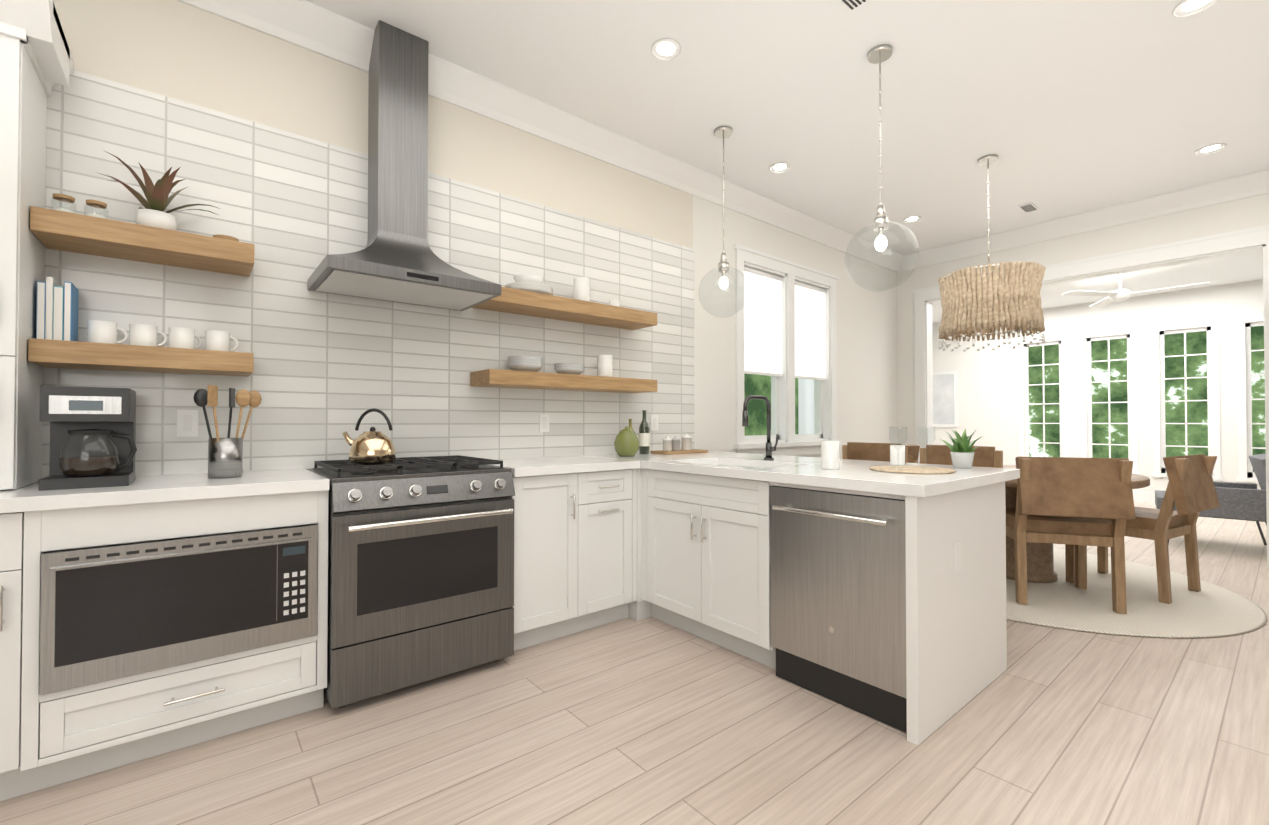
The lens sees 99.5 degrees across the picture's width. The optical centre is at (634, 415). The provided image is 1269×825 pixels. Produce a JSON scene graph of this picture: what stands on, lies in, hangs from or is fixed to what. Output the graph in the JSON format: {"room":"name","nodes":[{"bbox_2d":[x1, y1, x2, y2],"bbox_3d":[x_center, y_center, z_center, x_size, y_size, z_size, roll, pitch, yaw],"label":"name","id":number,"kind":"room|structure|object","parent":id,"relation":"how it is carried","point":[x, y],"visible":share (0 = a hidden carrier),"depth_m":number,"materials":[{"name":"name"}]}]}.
{"room":"dining room and kitchen","nodes":[
{"label":"dining room and kitchen","id":0,"kind":"room"},
{"bbox_2d":[53,0,897,458],"bbox_3d":[-0.691,-0.365,3.410,10.050,3.080,0.180,1,-1,-39],"label":"wall","id":1,"kind":"structure","parent":0,"point":[183,52],"depth_m":3.33,"materials":[{"name":"beige paint"}]},
{"bbox_2d":[28,338,253,375],"bbox_3d":[-1.899,-0.221,2.123,0.626,0.080,0.262,1,-1,-39],"label":"shelf","id":2,"kind":"object","parent":1,"relation":"attached to","point":[47,353],"visible":1,"depth_m":2.01,"materials":[{"name":"brown wood"}]},
{"bbox_2d":[36,276,78,340],"bbox_3d":[-2.115,-0.378,1.972,0.085,0.230,0.151,1,-1,-39],"label":"books","id":3,"kind":"object","parent":2,"relation":"on","point":[57,312],"visible":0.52,"depth_m":1.92,"materials":[{"name":"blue paper"}]},
{"bbox_2d":[87,320,127,343],"bbox_3d":[-2.003,-0.308,2.044,0.113,0.092,0.082,1,-1,-39],"label":"mug","id":4,"kind":"object","parent":2,"relation":"on","point":[98,331],"visible":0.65,"depth_m":2.01,"materials":[{"name":"white ceramic"}]},
{"bbox_2d":[129,324,167,346],"bbox_3d":[-1.914,-0.307,2.117,0.113,0.092,0.082,1,-1,-39],"label":"mug","id":5,"kind":"object","parent":2,"relation":"on","point":[142,334],"visible":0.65,"depth_m":2.08,"materials":[{"name":"white ceramic"}]},
{"bbox_2d":[168,327,201,348],"bbox_3d":[-1.828,-0.307,2.187,0.104,0.092,0.081,1,-1,-39],"label":"mug","id":6,"kind":"object","parent":2,"relation":"on","point":[179,337],"visible":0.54,"depth_m":2.15,"materials":[{"name":"white ceramic"}]},
{"bbox_2d":[205,330,238,350],"bbox_3d":[-1.736,-0.306,2.262,0.113,0.092,0.082,1,-1,-39],"label":"mug","id":7,"kind":"object","parent":2,"relation":"on","point":[215,340],"visible":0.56,"depth_m":2.22,"materials":[{"name":"white ceramic"}]},
{"bbox_2d":[30,206,254,276],"bbox_3d":[-1.899,-0.672,2.128,0.626,0.082,0.262,1,-1,-39],"label":"shelf","id":8,"kind":"object","parent":1,"relation":"attached to","point":[70,232],"visible":1,"depth_m":2.04,"materials":[{"name":"brown wood"}]},
{"bbox_2d":[51,193,76,212],"bbox_3d":[-2.097,-0.761,1.973,0.066,0.091,0.065,1,-1,-39],"label":"jar","id":9,"kind":"object","parent":8,"relation":"on","point":[63,198],"visible":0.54,"depth_m":1.97,"materials":[{"name":"clear glass"}]},
{"bbox_2d":[84,199,108,218],"bbox_3d":[-2.031,-0.760,2.027,0.066,0.091,0.065,1,-1,-39],"label":"jar","id":10,"kind":"object","parent":8,"relation":"on","point":[96,204],"visible":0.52,"depth_m":2.02,"materials":[{"name":"clear glass"}]},
{"bbox_2d":[99,152,219,230],"bbox_3d":[-1.870,-0.849,2.120,0.379,0.271,0.420,1,-1,-39],"label":"potted plant","id":11,"kind":"object","parent":8,"relation":"on","point":[155,204],"visible":0.83,"depth_m":2.09,"materials":[{"name":"green plant"}]},
{"bbox_2d":[213,234,238,240],"bbox_3d":[-1.728,-0.732,2.273,0.090,0.040,0.090,1,-1,-39],"label":"bowl","id":12,"kind":"object","parent":8,"relation":"on","point":[226,237],"visible":0.21,"depth_m":2.24,"materials":[{"name":"brown wood"}]},
{"bbox_2d":[42,70,693,477],"bbox_3d":[-1.235,-0.522,2.845,4.390,1.620,0.012,1,-1,-39],"label":"wall tile","id":13,"kind":"structure","parent":1,"relation":"attached to","point":[328,368],"depth_m":2.61,"materials":[{"name":"white tile"}]},
{"bbox_2d":[177,410,197,436],"bbox_3d":[-1.899,0.031,2.284,0.070,0.114,0.008,1,-1,-39],"label":"electrical outlet","id":14,"kind":"object","parent":13,"relation":"attached to","point":[187,423],"visible":1,"depth_m":2.28,"materials":[{"name":"white plastic"}]},
{"bbox_2d":[539,414,548,431],"bbox_3d":[-0.566,0.045,3.370,0.070,0.114,0.008,1,-1,-39],"label":"electrical outlet","id":15,"kind":"object","parent":13,"relation":"attached to","point":[543,422],"visible":1,"depth_m":3.37,"materials":[{"name":"white plastic"}]},
{"bbox_2d":[651,415,657,430],"bbox_3d":[0.147,0.052,3.951,0.070,0.114,0.008,1,-1,-39],"label":"light switch","id":16,"kind":"object","parent":13,"relation":"attached to","point":[654,422],"visible":1,"depth_m":3.94,"materials":[{"name":"white plastic"}]},
{"bbox_2d":[307,20,500,310],"bbox_3d":[-1.111,-1.254,2.622,0.760,1.317,0.501,1,-1,-39],"label":"range hood","id":17,"kind":"object","parent":1,"relation":"attached to","point":[396,259],"visible":0.98,"depth_m":2.63,"materials":[{"name":"silver metal"}]},
{"bbox_2d":[177,0,904,271],"bbox_3d":[-0.576,-1.831,3.326,9.700,0.150,0.125,1,-1,-39],"label":"crown molding","id":18,"kind":"structure","parent":1,"relation":"attached to","point":[305,24],"depth_m":3.27,"materials":[{"name":"white wood"}]},
{"bbox_2d":[470,369,656,392],"bbox_3d":[-0.392,-0.206,3.350,1.200,0.080,0.262,1,-1,-39],"label":"shelf","id":19,"kind":"object","parent":1,"relation":"attached to","point":[518,379],"visible":1,"depth_m":3.17,"materials":[{"name":"brown wood"}]},
{"bbox_2d":[507,355,543,371],"bbox_3d":[-0.637,-0.295,3.144,0.210,0.092,0.210,1,-1,-39],"label":"bowls","id":20,"kind":"object","parent":19,"relation":"on","point":[525,363],"visible":0.96,"depth_m":3.07,"materials":[{"name":"grey ceramic"}]},
{"bbox_2d":[554,363,584,374],"bbox_3d":[-0.404,-0.283,3.334,0.190,0.073,0.190,1,-1,-39],"label":"bowls","id":21,"kind":"object","parent":19,"relation":"on","point":[570,368],"visible":0.88,"depth_m":3.27,"materials":[{"name":"grey ceramic"}]},
{"bbox_2d":[597,355,612,376],"bbox_3d":[-0.193,-0.319,3.519,0.100,0.150,0.099,1,-1,-39],"label":"canister","id":22,"kind":"object","parent":19,"relation":"on","point":[604,365],"visible":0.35,"depth_m":3.48,"materials":[{"name":"white ceramic"}]},
{"bbox_2d":[471,287,656,329],"bbox_3d":[-0.392,-0.657,3.355,1.200,0.082,0.262,1,-1,-39],"label":"shelf","id":23,"kind":"object","parent":1,"relation":"attached to","point":[520,302],"visible":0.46,"depth_m":3.24,"materials":[{"name":"brown wood"}]},
{"bbox_2d":[505,282,552,294],"bbox_3d":[-0.621,-0.726,3.162,0.280,0.051,0.280,1,-1,-39],"label":"plates","id":24,"kind":"object","parent":23,"relation":"on","point":[537,287],"visible":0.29,"depth_m":3.05,"materials":[{"name":"white ceramic"}]},
{"bbox_2d":[513,274,543,282],"bbox_3d":[-0.621,-0.781,3.163,0.180,0.055,0.180,1,-1,-39],"label":"bowl","id":25,"kind":"object","parent":24,"relation":"on","point":[528,278],"visible":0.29,"depth_m":3.10,"materials":[{"name":"white ceramic"}]},
{"bbox_2d":[574,277,589,301],"bbox_3d":[-0.333,-0.783,3.411,0.104,0.170,0.103,1,-1,-39],"label":"canister","id":26,"kind":"object","parent":23,"relation":"on","point":[581,288],"visible":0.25,"depth_m":3.37,"materials":[{"name":"white ceramic"}]},
{"bbox_2d":[609,300,619,306],"bbox_3d":[-0.137,-0.731,3.584,0.075,0.070,0.093,1,-1,-39],"label":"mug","id":27,"kind":"object","parent":23,"relation":"on","point":[614,302],"visible":0.48,"depth_m":3.54,"materials":[{"name":"white ceramic"}]},
{"bbox_2d":[733,244,841,455],"bbox_3d":[1.431,-0.534,5.090,1.620,1.820,0.220,1,-1,-39],"label":"kitchen window","id":28,"kind":"structure","parent":1,"relation":"in","point":[785,326],"depth_m":5.02,"materials":[{"name":"white"}]},
{"bbox_2d":[0,501,1268,824],"bbox_3d":[2.648,1.225,2.577,14.200,0.120,9.100,1,-1,-39],"label":"floor","id":29,"kind":"structure","parent":0,"point":[642,721],"depth_m":1.87,"materials":[{"name":"brown wood"}]},
{"bbox_2d":[0,512,47,800],"bbox_3d":[-2.192,0.718,1.655,0.577,0.872,0.595,1,-1,-39],"label":"base cabinet","id":30,"kind":"object","parent":29,"relation":"on","point":[23,535],"depth_m":1.59,"materials":[{"name":"white wood"}]},
{"bbox_2d":[44,492,328,788],"bbox_3d":[-1.711,0.723,2.047,0.856,0.872,0.595,1,-1,-39],"label":"base cabinet","id":31,"kind":"object","parent":29,"relation":"on","point":[54,739],"depth_m":1.82,"materials":[{"name":"white wood"}]},
{"bbox_2d":[0,468,329,515],"bbox_3d":[-2.056,0.261,1.759,1.758,0.044,0.635,1,-1,-39],"label":"countertop","id":32,"kind":"structure","parent":31,"relation":"on","point":[173,488],"depth_m":1.82,"materials":[{"name":"white stone"}]},
{"bbox_2d":[0,0,73,489],"bbox_3d":[-2.408,-0.570,1.586,0.980,1.614,0.456,1,-1,-39],"label":"cabinet","id":33,"kind":"object","parent":32,"relation":"on","point":[36,62],"visible":0.98,"depth_m":1.75,"materials":[{"name":"white wood"}]},
{"bbox_2d":[39,386,136,490],"bbox_3d":[-1.892,0.073,1.883,0.225,0.335,0.253,1,-1,-39],"label":"coffee maker","id":34,"kind":"object","parent":32,"relation":"on","point":[92,437],"visible":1,"depth_m":1.83,"materials":[{"name":"black plastic"}]},
{"bbox_2d":[193,385,261,478],"bbox_3d":[-1.625,0.064,2.149,0.219,0.359,0.210,1,-1,-39],"label":"utensil crock","id":35,"kind":"object","parent":32,"relation":"on","point":[225,457],"visible":1,"depth_m":2.11,"materials":[{"name":"silver metal"}]},
{"bbox_2d":[39,524,317,695],"bbox_3d":[-1.495,0.624,1.831,0.717,0.419,0.054,1,-1,-39],"label":"microwave","id":36,"kind":"object","parent":31,"relation":"in","point":[112,612],"visible":1,"depth_m":1.78,"materials":[{"name":"silver metal"}]},
{"bbox_2d":[307,455,514,708],"bbox_3d":[-1.039,0.689,2.511,0.757,0.950,0.710,1,-1,-39],"label":"range","id":37,"kind":"object","parent":29,"relation":"on","point":[420,569],"visible":0.94,"depth_m":2.25,"materials":[{"name":"silver metal"}]},
{"bbox_2d":[342,408,395,462],"bbox_3d":[-1.214,0.089,2.478,0.207,0.248,0.198,1,-1,-39],"label":"kettle","id":38,"kind":"object","parent":37,"relation":"on","point":[372,445],"visible":1,"depth_m":2.42,"materials":[{"name":"gold metal"}]},
{"bbox_2d":[490,456,639,650],"bbox_3d":[-0.468,0.713,3.042,0.779,0.915,0.642,1,-1,-39],"label":"base cabinet","id":39,"kind":"object","parent":29,"relation":"on","point":[575,544],"visible":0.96,"depth_m":2.81,"materials":[{"name":"white wood"}]},
{"bbox_2d":[629,467,655,620],"bbox_3d":[0.106,0.740,3.462,0.632,0.872,0.716,1,-1,-39],"label":"base cabinet","id":40,"kind":"object","parent":29,"relation":"on","point":[644,607],"depth_m":3.07,"materials":[{"name":"white wood"}]},
{"bbox_2d":[656,463,843,669],"bbox_3d":[0.555,0.734,2.936,0.600,0.872,0.890,1,-1,-39],"label":"base cabinet","id":41,"kind":"object","parent":29,"relation":"on","point":[703,545],"depth_m":2.66,"materials":[{"name":"white wood"}]},
{"bbox_2d":[580,451,747,466],"bbox_3d":[0.264,0.284,3.590,1.032,0.044,0.725,1,-1,-39],"label":"countertop","id":42,"kind":"structure","parent":41,"relation":"on","point":[645,460],"depth_m":3.34,"materials":[{"name":"white stone"}]},
{"bbox_2d":[614,426,639,456],"bbox_3d":[-0.049,0.164,3.463,0.164,0.192,0.164,1,-1,-39],"label":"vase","id":43,"kind":"object","parent":42,"relation":"on","point":[626,442],"visible":1,"depth_m":3.40,"materials":[{"name":"green ceramic"}]},
{"bbox_2d":[629,419,633,430],"bbox_3d":[-0.029,0.142,3.660,0.057,0.240,0.057,1,-1,-39],"label":"oil bottle","id":44,"kind":"object","parent":42,"relation":"on","point":[630,424],"visible":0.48,"depth_m":3.65,"materials":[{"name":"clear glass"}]},
{"bbox_2d":[639,410,649,453],"bbox_3d":[0.067,0.113,3.700,0.075,0.300,0.075,1,-1,-39],"label":"wine bottle","id":45,"kind":"object","parent":42,"relation":"on","point":[644,438],"visible":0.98,"depth_m":3.67,"materials":[{"name":"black glass"}]},
{"bbox_2d":[650,449,707,453],"bbox_3d":[0.322,0.255,3.829,0.400,0.018,0.180,1,-1,-39],"label":"serving board","id":46,"kind":"object","parent":42,"relation":"on","point":[680,451],"visible":0.85,"depth_m":3.75,"materials":[{"name":"brown wood"}]},
{"bbox_2d":[663,436,671,450],"bbox_3d":[0.229,0.194,3.754,0.067,0.102,0.066,1,-1,-39],"label":"jar","id":47,"kind":"object","parent":46,"relation":"on","point":[667,443],"visible":1,"depth_m":3.73,"materials":[{"name":"white ceramic"}]},
{"bbox_2d":[672,436,679,450],"bbox_3d":[0.293,0.194,3.818,0.067,0.102,0.066,1,-1,-39],"label":"jar","id":48,"kind":"object","parent":46,"relation":"on","point":[675,443],"visible":0.9,"depth_m":3.79,"materials":[{"name":"grey ceramic"}]},
{"bbox_2d":[682,434,691,449],"bbox_3d":[0.377,0.187,3.874,0.075,0.117,0.074,1,-1,-39],"label":"jar","id":49,"kind":"object","parent":46,"relation":"on","point":[686,442],"visible":1,"depth_m":3.84,"materials":[{"name":"white ceramic"}]},
{"bbox_2d":[652,455,839,478],"bbox_3d":[0.701,0.277,3.054,1.032,0.044,0.660,1,-1,-39],"label":"countertop","id":50,"kind":"structure","parent":41,"relation":"on","point":[724,469],"depth_m":2.93,"materials":[{"name":"white stone"}]},
{"bbox_2d":[742,395,777,459],"bbox_3d":[0.714,0.069,3.043,0.258,0.372,0.096,1,-1,-39],"label":"faucet","id":51,"kind":"object","parent":50,"relation":"on","point":[769,447],"visible":1,"depth_m":3.09,"materials":[{"name":"grey metal"}]},
{"bbox_2d":[770,486,906,732],"bbox_3d":[0.997,0.736,2.329,0.631,0.844,0.594,1,-1,-39],"label":"dishwasher","id":52,"kind":"object","parent":41,"relation":"in","point":[837,597],"visible":0.69,"depth_m":2.13,"materials":[{"name":"grey metal"}]},
{"bbox_2d":[744,459,1019,498],"bbox_3d":[1.158,0.270,2.493,1.032,0.044,0.785,1,-1,-39],"label":"countertop","id":53,"kind":"structure","parent":41,"relation":"on","point":[852,475],"depth_m":2.21,"materials":[{"name":"white stone"}]},
{"bbox_2d":[821,441,838,469],"bbox_3d":[0.912,0.183,2.504,0.080,0.130,0.079,1,-1,-39],"label":"vase","id":54,"kind":"object","parent":53,"relation":"on","point":[829,455],"visible":1,"depth_m":2.47,"materials":[{"name":"white ceramic"}]},
{"bbox_2d":[890,445,904,464],"bbox_3d":[1.350,0.201,2.758,0.070,0.100,0.069,1,-1,-39],"label":"candle","id":55,"kind":"object","parent":53,"relation":"on","point":[895,454],"visible":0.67,"depth_m":2.73,"materials":[{"name":"white wax"}]},
{"bbox_2d":[869,466,955,473],"bbox_3d":[1.253,0.243,2.433,0.350,0.008,0.350,1,-1,-39],"label":"placemat","id":56,"kind":"object","parent":53,"relation":"on","point":[916,470],"visible":0.96,"depth_m":2.39,"materials":[{"name":"wicker"}]},
{"bbox_2d":[889,426,906,468],"bbox_3d":[1.188,0.143,2.420,0.074,0.190,0.074,1,-1,-39],"label":"wine glass","id":57,"kind":"object","parent":56,"relation":"on","point":[897,442],"visible":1,"depth_m":2.42,"materials":[{"name":"clear glass"}]},
{"bbox_2d":[917,427,934,468],"bbox_3d":[1.325,0.143,2.441,0.074,0.190,0.074,1,-1,-39],"label":"wine glass","id":58,"kind":"object","parent":56,"relation":"on","point":[925,442],"visible":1,"depth_m":2.44,"materials":[{"name":"clear glass"}]},
{"bbox_2d":[940,428,980,467],"bbox_3d":[1.581,0.155,2.589,0.191,0.188,0.231,1,-1,-39],"label":"potted plant","id":59,"kind":"object","parent":53,"relation":"on","point":[962,454],"visible":1,"depth_m":2.55,"materials":[{"name":"green plant"}]},
{"bbox_2d":[842,442,907,462],"bbox_3d":[1.402,0.674,3.349,0.405,1.000,0.420,1,-1,-39],"label":"bar stool","id":60,"kind":"object","parent":29,"relation":"on","point":[866,451],"visible":0.1,"depth_m":3.48,"materials":[{"name":"brown wood"}]},
{"bbox_2d":[920,445,1002,467],"bbox_3d":[1.709,0.669,2.941,0.405,1.000,0.420,1,-1,-39],"label":"bar stool","id":61,"kind":"object","parent":29,"relation":"on","point":[987,456],"visible":0.06,"depth_m":2.99,"materials":[{"name":"brown wood"}]},
{"bbox_2d":[1006,548,1266,637],"bbox_3d":[2.877,1.176,3.990,2.360,0.012,2.360,1,-1,-39],"label":"round rug","id":62,"kind":"object","parent":29,"relation":"on","point":[1210,610],"visible":0.35,"depth_m":3.25,"materials":[{"name":"fabric"}]},
{"bbox_2d":[908,455,912,462],"bbox_3d":[1.980,0.712,3.808,0.642,0.911,0.548,0,-1,-9],"label":"dining chair","id":63,"kind":"object","parent":62,"relation":"on","point":[910,457],"depth_m":3.51,"materials":[{"name":"brown wood"}]},
{"bbox_2d":[905,445,919,462],"bbox_3d":[2.506,0.723,4.718,0.548,0.911,0.642,0,-1,-24],"label":"dining chair","id":64,"kind":"object","parent":62,"relation":"on","point":[913,450],"visible":0.04,"depth_m":5.01,"materials":[{"name":"brown wood"}]},
{"bbox_2d":[1006,457,1135,613],"bbox_3d":[2.694,0.707,3.443,0.548,0.911,0.642,0,-1,19],"label":"dining chair","id":65,"kind":"object","parent":62,"relation":"on","point":[1077,502],"visible":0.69,"depth_m":3.21,"materials":[{"name":"brown wood"}]},
{"bbox_2d":[1003,465,1149,582],"bbox_3d":[2.851,0.789,3.948,1.360,0.760,1.360,1,-1,-39],"label":"dining table","id":66,"kind":"object","parent":62,"relation":"on","point":[1040,562],"visible":0.31,"depth_m":3.78,"materials":[{"name":"brown wood"}]},
{"bbox_2d":[1065,454,1219,603],"bbox_3d":[3.420,0.710,3.644,0.548,0.911,0.642,0,-1,-29],"label":"dining chair","id":67,"kind":"object","parent":62,"relation":"on","point":[1190,493],"visible":0.65,"depth_m":3.41,"materials":[{"name":"brown wood"}]},
{"bbox_2d":[1155,453,1266,544],"bbox_3d":[5.388,0.770,4.929,0.862,0.848,0.720,-1,-1,43],"label":"armchair","id":68,"kind":"object","parent":29,"relation":"on","point":[1243,501],"visible":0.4,"depth_m":4.66,"materials":[{"name":"grey fabric"}]},
{"bbox_2d":[306,0,1268,254],"bbox_3d":[1.576,-2.014,0.647,10.050,0.150,7.400,1,-1,-39],"label":"ceiling","id":69,"kind":"structure","parent":0,"point":[1062,108],"depth_m":3.14,"materials":[{"name":"white paint"}]},
{"bbox_2d":[651,38,680,59],"bbox_3d":[0.165,-1.907,2.798,0.160,0.009,0.160,1,-1,-39],"label":"recessed light","id":70,"kind":"object","parent":69,"relation":"in","point":[666,49],"visible":1,"depth_m":2.80,"materials":[{"name":"white"}]},
{"bbox_2d":[698,126,749,317],"bbox_3d":[0.593,-1.278,3.578,0.336,1.247,0.336,1,-1,-39],"label":"pendant light","id":71,"kind":"object","parent":69,"relation":"hanging from","point":[722,132],"visible":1,"depth_m":3.56,"materials":[{"name":"clear glass"}]},
{"bbox_2d":[769,162,790,172],"bbox_3d":[1.107,-1.891,4.095,0.160,0.009,0.160,1,-1,-39],"label":"recessed light","id":72,"kind":"object","parent":69,"relation":"in","point":[779,167],"visible":0.98,"depth_m":4.10,"materials":[{"name":"white"}]},
{"bbox_2d":[836,0,869,12],"bbox_3d":[0.941,-1.909,2.399,0.300,0.014,0.120,1,-1,-39],"label":"ceiling vent","id":73,"kind":"object","parent":69,"relation":"in","point":[849,6],"visible":0.96,"depth_m":2.48,"materials":[{"name":"white"}]},
{"bbox_2d":[845,44,918,291],"bbox_3d":[1.290,-1.283,2.817,0.356,1.257,0.356,1,-1,-39],"label":"pendant light","id":74,"kind":"object","parent":69,"relation":"hanging from","point":[879,54],"visible":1,"depth_m":2.80,"materials":[{"name":"clear glass"}]},
{"bbox_2d":[903,216,921,222],"bbox_3d":[2.657,-1.879,5.138,0.160,0.009,0.160,1,-1,-39],"label":"recessed light","id":75,"kind":"object","parent":69,"relation":"in","point":[911,219],"visible":0.98,"depth_m":5.15,"materials":[{"name":"white"}]},
{"bbox_2d":[938,154,1045,351],"bbox_3d":[2.608,-1.205,3.955,0.663,1.385,0.663,1,-1,-39],"label":"chandelier","id":76,"kind":"object","parent":69,"relation":"hanging from","point":[973,301],"visible":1,"depth_m":3.73,"materials":[{"name":"beige wood"}]},
{"bbox_2d":[1018,202,1038,212],"bbox_3d":[3.559,-1.879,4.854,0.220,0.014,0.100,1,-1,-39],"label":"ceiling vent","id":77,"kind":"object","parent":69,"relation":"in","point":[1028,207],"visible":0.98,"depth_m":4.84,"materials":[{"name":"white metal"}]},
{"bbox_2d":[1172,0,1217,16],"bbox_3d":[2.607,-1.911,2.492,0.160,0.009,0.160,1,-1,-39],"label":"recessed light","id":78,"kind":"object","parent":69,"relation":"in","point":[1184,8],"visible":1,"depth_m":2.52,"materials":[{"name":"white"}]},
{"bbox_2d":[1194,143,1226,154],"bbox_3d":[4.093,-1.895,3.818,0.160,0.009,0.160,1,-1,-39],"label":"recessed light","id":79,"kind":"object","parent":69,"relation":"in","point":[1209,149],"visible":0.98,"depth_m":3.82,"materials":[{"name":"white"}]},
{"bbox_2d":[798,378,814,433],"bbox_3d":[2.832,-0.254,7.183,0.180,2.950,1.580,1,-1,-39],"label":"wall","id":80,"kind":"structure","parent":0,"point":[806,413],"depth_m":7.54,"materials":[{"name":"white paint"}]},
{"bbox_2d":[897,193,1268,444],"bbox_3d":[5.477,-0.362,3.676,0.150,3.080,7.200,1,-1,-39],"label":"wall","id":81,"kind":"structure","parent":0,"point":[1239,214],"depth_m":5.13,"materials":[{"name":"white paint"}]},
{"bbox_2d":[905,169,1268,270],"bbox_3d":[5.348,-1.827,3.634,0.125,0.150,6.870,1,-1,-39],"label":"crown molding","id":82,"kind":"structure","parent":81,"relation":"attached to","point":[1255,183],"depth_m":4.90,"materials":[{"name":"white wood"}]},
{"bbox_2d":[913,225,1268,567],"bbox_3d":[4.205,-0.140,5.230,0.195,2.675,2.800,1,-1,-39],"label":"trim","id":83,"kind":"structure","parent":81,"relation":"attached to","point":[1244,241],"depth_m":4.86,"materials":[{"name":"white wood"}]},
{"bbox_2d":[932,251,1262,323],"bbox_3d":[5.533,-1.806,7.029,4.150,0.150,5.700,1,-1,-39],"label":"ceiling","id":84,"kind":"structure","parent":0,"point":[1245,267],"depth_m":6.88,"materials":[{"name":"white paint"}]},
{"bbox_2d":[1062,273,1209,306],"bbox_3d":[5.867,-1.552,6.271,1.312,0.374,1.151,1,-1,-39],"label":"ceiling fan","id":85,"kind":"object","parent":84,"relation":"hanging from","point":[1120,294],"visible":0.79,"depth_m":6.33,"materials":[{"name":"white"}]},
{"bbox_2d":[932,279,1263,492],"bbox_3d":[6.979,-0.242,8.188,0.180,2.950,5.700,1,-1,-39],"label":"wall","id":86,"kind":"structure","parent":0,"point":[988,400],"depth_m":8.10,"materials":[{"name":"white paint"}]},
{"bbox_2d":[933,371,957,426],"bbox_3d":[5.563,-0.298,9.757,0.032,1.000,0.560,1,-1,-39],"label":"picture frame","id":87,"kind":"object","parent":86,"relation":"attached to","point":[945,399],"visible":0.61,"depth_m":9.68,"materials":[{"name":"white"}]},
{"bbox_2d":[1018,315,1265,482],"bbox_3d":[7.311,-0.193,7.684,0.122,2.140,3.080,1,-1,-39],"label":"sunroom window","id":88,"kind":"structure","parent":86,"relation":"in","point":[1246,472],"depth_m":7.58,"materials":[{"name":"white wood"}]},
{"bbox_2d":[1133,491,1154,502],"bbox_3d":[6.902,1.162,8.108,0.018,0.140,5.300,1,-1,-39],"label":"baseboard","id":89,"kind":"structure","parent":86,"relation":"attached to","point":[1144,496],"depth_m":7.64,"materials":[{"name":"white"}]},
{"label":"outside","id":90,"kind":"structure","parent":0,"visible":0},
{"bbox_2d":[744,374,798,435],"bbox_3d":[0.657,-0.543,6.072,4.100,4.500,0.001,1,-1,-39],"label":"trees","id":91,"kind":"object","parent":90,"point":[754,384],"depth_m":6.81,"materials":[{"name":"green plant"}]},
{"bbox_2d":[1028,326,1265,471],"bbox_3d":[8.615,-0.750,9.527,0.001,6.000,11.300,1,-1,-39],"label":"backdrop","id":92,"kind":"structure","parent":90,"point":[1197,411],"depth_m":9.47,"materials":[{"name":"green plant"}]}
]}

